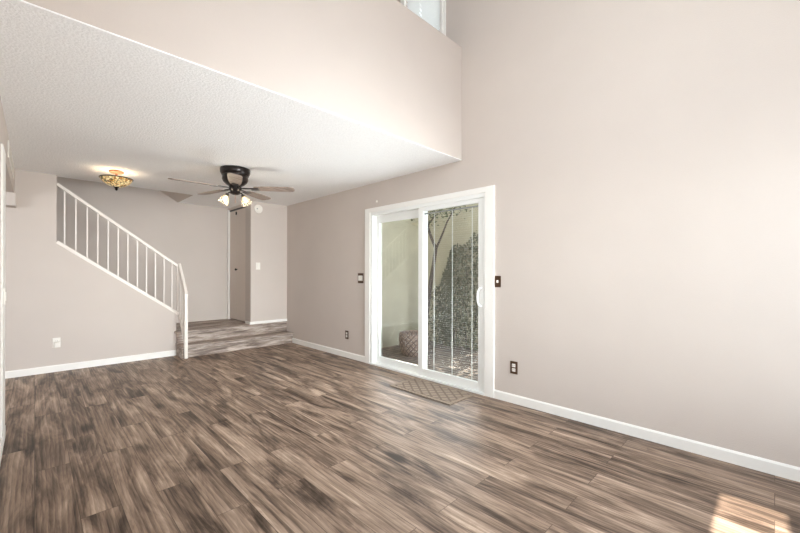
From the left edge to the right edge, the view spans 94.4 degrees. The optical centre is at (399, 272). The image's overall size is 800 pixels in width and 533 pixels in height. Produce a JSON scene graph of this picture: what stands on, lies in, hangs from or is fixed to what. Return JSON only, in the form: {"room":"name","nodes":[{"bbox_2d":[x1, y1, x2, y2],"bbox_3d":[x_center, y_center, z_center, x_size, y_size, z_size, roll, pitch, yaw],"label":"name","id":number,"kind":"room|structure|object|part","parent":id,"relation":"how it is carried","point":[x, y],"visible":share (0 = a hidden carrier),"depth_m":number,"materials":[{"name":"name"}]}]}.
{"room":"empty living room","nodes":[
{"label":"empty living room","id":0,"kind":"room"},
{"bbox_2d":[0,96,15,245],"bbox_3d":[-2.877,-1.369,1.689,1.412,5.200,8.050,0,0,-45],"label":"wall","id":1,"kind":"structure","parent":0,"point":[10,183],"depth_m":3.18,"materials":[{"name":"beige paint"}]},
{"bbox_2d":[0,144,5,438],"bbox_3d":[-2.868,0.127,2.667,0.022,2.042,0.306,0,0,-45],"label":"trim opening","id":2,"kind":"structure","parent":1,"relation":"attached to","point":[3,154],"depth_m":2.56,"materials":[{"name":"white paint"}]},
{"bbox_2d":[0,425,5,463],"bbox_3d":[-1.323,1.192,0.997,0.168,0.083,4.874,0,0,-45],"label":"baseboard","id":3,"kind":"structure","parent":1,"relation":"attached to","point":[2,440],"depth_m":2.53,"materials":[{"name":"white paint"}]},
{"bbox_2d":[8,140,13,179],"bbox_3d":[-3.767,-1.072,3.586,0.009,0.150,1.100,0,0,-45],"label":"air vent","id":4,"kind":"object","parent":1,"relation":"in","point":[10,159],"visible":0.98,"depth_m":3.46,"materials":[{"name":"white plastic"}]},
{"bbox_2d":[5,169,231,370],"bbox_3d":[-5.117,-1.375,4.511,7.445,5.200,1.085,0,0,-45],"label":"wall","id":5,"kind":"structure","parent":0,"point":[51,291],"depth_m":5.15,"materials":[{"name":"beige paint"}]},
{"bbox_2d":[52,337,60,347],"bbox_3d":[-4.247,0.867,4.577,0.074,0.120,0.050,0,0,-45],"label":"power outlet","id":6,"kind":"object","parent":5,"relation":"attached to","point":[56,342],"visible":1,"depth_m":4.57,"materials":[{"name":"white plastic"}]},
{"bbox_2d":[5,350,175,378],"bbox_3d":[-5.324,1.183,3.542,5.597,0.083,0.014,0,0,-45],"label":"baseboard","id":7,"kind":"structure","parent":5,"relation":"attached to","point":[85,364],"depth_m":4.78,"materials":[{"name":"white paint"}]},
{"bbox_2d":[161,191,191,201],"bbox_3d":[-4.720,-2.304,4.901,3.355,2.180,0.885,0,0,-45],"label":"ceiling","id":8,"kind":"structure","parent":0,"point":[177,197],"depth_m":6.13,"materials":[{"name":"beige paint"}]},
{"bbox_2d":[0,0,460,208],"bbox_3d":[-2.602,-1.354,1.961,7.445,0.290,8.050,0,0,-45],"label":"ceiling","id":9,"kind":"structure","parent":0,"point":[80,100],"depth_m":3.02,"materials":[{"name":"white paint"}]},
{"bbox_2d":[99,170,132,190],"bbox_3d":[-3.382,-1.094,4.415,0.330,0.234,0.330,0,0,-45],"label":"ceiling lamp","id":10,"kind":"object","parent":9,"relation":"hanging from","point":[116,181],"visible":1,"depth_m":4.35,"materials":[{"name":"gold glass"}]},
{"bbox_3d":[-3.382,-1.071,4.415,0.316,0.104,0.316,0,0,-45],"label":"lamp shade","id":11,"kind":"part","parent":10,"relation":"part of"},
{"bbox_2d":[168,165,294,201],"bbox_3d":[-1.957,-0.992,4.287,1.259,0.432,1.297,0,0,-45],"label":"ceiling fan","id":12,"kind":"object","parent":9,"relation":"hanging from","point":[235,177],"visible":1,"depth_m":4.26,"materials":[{"name":"brown metal"}]},
{"bbox_3d":[-2.255,-0.986,4.022,0.462,0.028,0.149,0,0,-45],"label":"blade","id":13,"kind":"part","parent":12,"relation":"part of","materials":[{"name":"beige wood"}]},
{"bbox_3d":[-2.304,-0.986,4.538,0.460,0.028,0.144,0,0,30],"label":"blade","id":14,"kind":"part","parent":12,"relation":"part of","materials":[{"name":"beige wood"}]},
{"bbox_3d":[-1.742,-0.985,3.905,0.144,0.028,0.460,0,0,-24],"label":"blade","id":15,"kind":"part","parent":12,"relation":"part of","materials":[{"name":"beige wood"}]},
{"bbox_3d":[-1.824,-0.985,4.747,0.144,0.028,0.460,0,0,12],"label":"blade","id":16,"kind":"part","parent":12,"relation":"part of","materials":[{"name":"beige wood"}]},
{"bbox_3d":[-1.477,-0.984,4.356,0.460,0.028,0.144,0,0,-6],"label":"blade","id":17,"kind":"part","parent":12,"relation":"part of","materials":[{"name":"beige wood"}]},
{"bbox_2d":[174,319,292,357],"bbox_3d":[-2.960,1.050,6.357,1.772,0.360,1.295,0,0,-45],"label":"stairs","id":18,"kind":"structure","parent":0,"point":[208,337],"depth_m":5.98,"materials":[{"name":"brown wood"}]},
{"bbox_3d":[-3.234,1.155,5.426,0.015,0.150,0.266,0,0,-45],"label":"panel","id":19,"kind":"part","parent":18,"relation":"part of","materials":[{"name":"brown wood"}]},
{"bbox_2d":[24,0,461,159],"bbox_3d":[-0.595,-1.812,2.796,3.414,1.199,0.115,0,0,-45],"label":"wall","id":20,"kind":"structure","parent":0,"point":[378,64],"depth_m":2.75,"materials":[{"name":"beige paint"}]},
{"bbox_2d":[228,201,286,321],"bbox_3d":[-2.647,-0.169,6.835,0.660,2.080,1.050,0,0,-45],"label":"wall","id":21,"kind":"structure","parent":0,"point":[265,231],"depth_m":6.42,"materials":[{"name":"beige paint"}]},
{"bbox_2d":[227,206,245,320],"bbox_3d":[-2.947,-0.155,6.697,0.082,2.050,0.825,0,0,-45],"label":"door","id":22,"kind":"structure","parent":21,"relation":"in","point":[236,218],"depth_m":6.72,"materials":[{"name":"white paint"}]},
{"bbox_2d":[254,205,262,212],"bbox_3d":[-2.409,-1.087,6.301,0.148,0.148,0.041,0,0,-45],"label":"smoke detector","id":23,"kind":"object","parent":21,"relation":"attached to","point":[257,208],"visible":1,"depth_m":6.28,"materials":[{"name":"white plastic"}]},
{"bbox_2d":[245,319,286,324],"bbox_3d":[-2.351,0.850,6.524,0.672,0.044,0.212,0,0,-45],"label":"baseboard","id":24,"kind":"structure","parent":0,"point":[277,320],"depth_m":6.41,"materials":[{"name":"white paint"}]},
{"bbox_2d":[0,343,799,532],"bbox_3d":[-2.636,1.306,2.003,7.465,0.150,8.150,0,0,-45],"label":"floor","id":25,"kind":"structure","parent":0,"point":[288,437],"depth_m":2.40,"materials":[{"name":"laminate"}]},
{"bbox_2d":[56,183,187,358],"bbox_3d":[-3.674,0.054,4.972,1.388,2.348,0.421,0,0,-45],"label":"stair railing","id":26,"kind":"object","parent":25,"relation":"on","point":[183,316],"visible":0.99,"depth_m":5.20,"materials":[{"name":"beige wood"}]},
{"bbox_3d":[-3.795,-0.591,5.097,1.387,1.058,0.036,0,0,-45],"label":"handrail","id":27,"kind":"part","parent":26,"relation":"part of","materials":[{"name":"beige wood"}]},
{"bbox_3d":[-3.807,0.116,5.088,1.361,1.027,0.070,0,0,-45],"label":"rail","id":28,"kind":"part","parent":26,"relation":"part of","materials":[{"name":"beige wood"}]},
{"bbox_3d":[-3.193,0.812,5.422,0.022,0.390,0.351,0,0,-45],"label":"rail","id":29,"kind":"part","parent":26,"relation":"part of","materials":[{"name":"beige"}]},
{"bbox_3d":[-3.189,0.088,5.433,0.036,0.458,0.396,0,0,-45],"label":"handrail","id":30,"kind":"part","parent":26,"relation":"part of","materials":[{"name":"beige wood"}]},
{"bbox_3d":[-3.073,0.752,5.313,0.042,0.955,0.042,0,0,-45],"label":"newel post","id":31,"kind":"part","parent":26,"relation":"part of","materials":[{"name":"beige wood"}]},
{"bbox_2d":[389,378,474,404],"bbox_3d":[0.325,1.232,3.897,0.420,0.010,0.830,0,0,-45],"label":"door mat","id":32,"kind":"object","parent":25,"relation":"on","point":[434,391],"visible":1,"depth_m":3.86,"materials":[{"name":"beige fabric"}]},
{"bbox_2d":[287,0,799,466],"bbox_3d":[0.148,-1.288,4.574,0.140,5.350,8.190,0,0,-45],"label":"wall","id":33,"kind":"structure","parent":0,"point":[641,158],"depth_m":2.83,"materials":[{"name":"beige paint"}]},
{"bbox_2d":[358,273,363,282],"bbox_3d":[-0.552,0.076,5.173,0.011,0.140,0.120,0,0,-45],"label":"light switch","id":34,"kind":"object","parent":33,"relation":"attached to","point":[360,275],"visible":1,"depth_m":5.16,"materials":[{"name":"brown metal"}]},
{"bbox_2d":[400,0,445,35],"bbox_3d":[0.289,-2.912,4.383,0.132,1.760,0.705,0,0,-45],"label":"window","id":35,"kind":"structure","parent":33,"relation":"in","point":[433,12],"depth_m":4.28,"materials":[{"name":"white glass"}]},
{"bbox_2d":[365,185,494,397],"bbox_3d":[0.264,0.184,4.412,0.217,2.107,2.006,0,0,-45],"label":"door","id":36,"kind":"structure","parent":33,"relation":"in","point":[484,196],"depth_m":4.32,"materials":[{"name":"white paint"}]},
{"bbox_3d":[0.004,0.220,4.739,0.040,1.986,0.893,0,0,-45],"label":"fixed panel","id":37,"kind":"part","parent":36,"relation":"part of","materials":[{"name":"glass"}]},
{"bbox_3d":[0.549,0.221,4.098,0.040,1.986,0.907,0,0,-45],"label":"sliding panel","id":38,"kind":"part","parent":36,"relation":"part of","materials":[{"name":"glass"}]},
{"bbox_3d":[0.576,0.216,4.080,0.002,1.825,0.528,0,0,-45],"label":"blind cord","id":39,"kind":"part","parent":36,"relation":"part of","materials":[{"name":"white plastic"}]},
{"bbox_3d":[0.807,0.248,3.759,0.075,0.206,0.022,0,0,-35],"label":"pull handle","id":40,"kind":"part","parent":36,"relation":"part of","materials":[{"name":"white plastic"}]},
{"bbox_3d":[0.833,0.249,3.778,0.007,0.240,0.040,0,0,-45],"label":"handle plate","id":41,"kind":"part","parent":36,"relation":"part of","materials":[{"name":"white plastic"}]},
{"bbox_2d":[495,276,500,286],"bbox_3d":[0.958,0.086,3.637,0.018,0.112,0.068,0,0,-45],"label":"light switch","id":42,"kind":"object","parent":33,"relation":"attached to","point":[497,278],"visible":1,"depth_m":3.63,"materials":[{"name":"brown metal"}]},
{"bbox_2d":[510,361,517,374],"bbox_3d":[1.081,0.902,3.516,0.010,0.120,0.074,0,0,-45],"label":"power outlet","id":43,"kind":"object","parent":33,"relation":"attached to","point":[513,365],"visible":1,"depth_m":3.51,"materials":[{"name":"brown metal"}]},
{"bbox_2d":[292,338,799,481],"bbox_3d":[0.486,1.197,4.116,0.014,0.083,6.775,0,0,-45],"label":"baseboard","id":44,"kind":"structure","parent":33,"relation":"attached to","point":[764,465],"depth_m":2.74,"materials":[{"name":"white paint"}]},
{"label":"outside","id":45,"kind":"structure","parent":0,"visible":0},
{"bbox_2d":[381,340,477,380],"bbox_3d":[1.065,1.390,7.023,4.615,0.200,7.500,0,0,-45],"label":"patio","id":46,"kind":"structure","parent":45,"point":[393,352],"depth_m":5.56,"materials":[{"name":"concrete"}]},
{"bbox_2d":[399,330,427,356],"bbox_3d":[0.214,1.113,5.832,0.464,0.350,0.464,0,0,-45],"label":"planter","id":47,"kind":"object","parent":46,"relation":"on","point":[408,339],"visible":0.67,"depth_m":5.65,"materials":[{"name":"brown wicker"}]},
{"bbox_2d":[410,205,470,328],"bbox_3d":[0.280,-0.721,6.395,1.996,4.038,2.708,0,0,-45],"label":"tree","id":48,"kind":"object","parent":46,"relation":"on","point":[430,283],"visible":0.04,"depth_m":6.37,"materials":[{"name":"green plant"}]},
{"bbox_2d":[427,203,477,347],"bbox_3d":[2.030,0.017,5.668,0.150,2.950,4.220,0,0,-45],"label":"wall","id":49,"kind":"structure","parent":46,"relation":"on","point":[442,253],"depth_m":6.63,"materials":[{"name":"beige paint"}]},
{"bbox_2d":[428,230,477,350],"bbox_3d":[1.671,0.221,5.715,0.290,2.225,3.463,0,0,-45],"label":"ivy","id":50,"kind":"object","parent":49,"relation":"attached to","point":[447,287],"visible":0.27,"depth_m":6.46,"materials":[{"name":"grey plant"}]},
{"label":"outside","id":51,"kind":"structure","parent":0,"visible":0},
{"bbox_2d":[381,218,417,347],"bbox_3d":[-0.268,0.011,6.492,1.965,2.950,0.180,0,0,-45],"label":"wall","id":52,"kind":"structure","parent":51,"point":[399,239],"depth_m":6.59,"materials":[{"name":"beige paint"}]}
]}

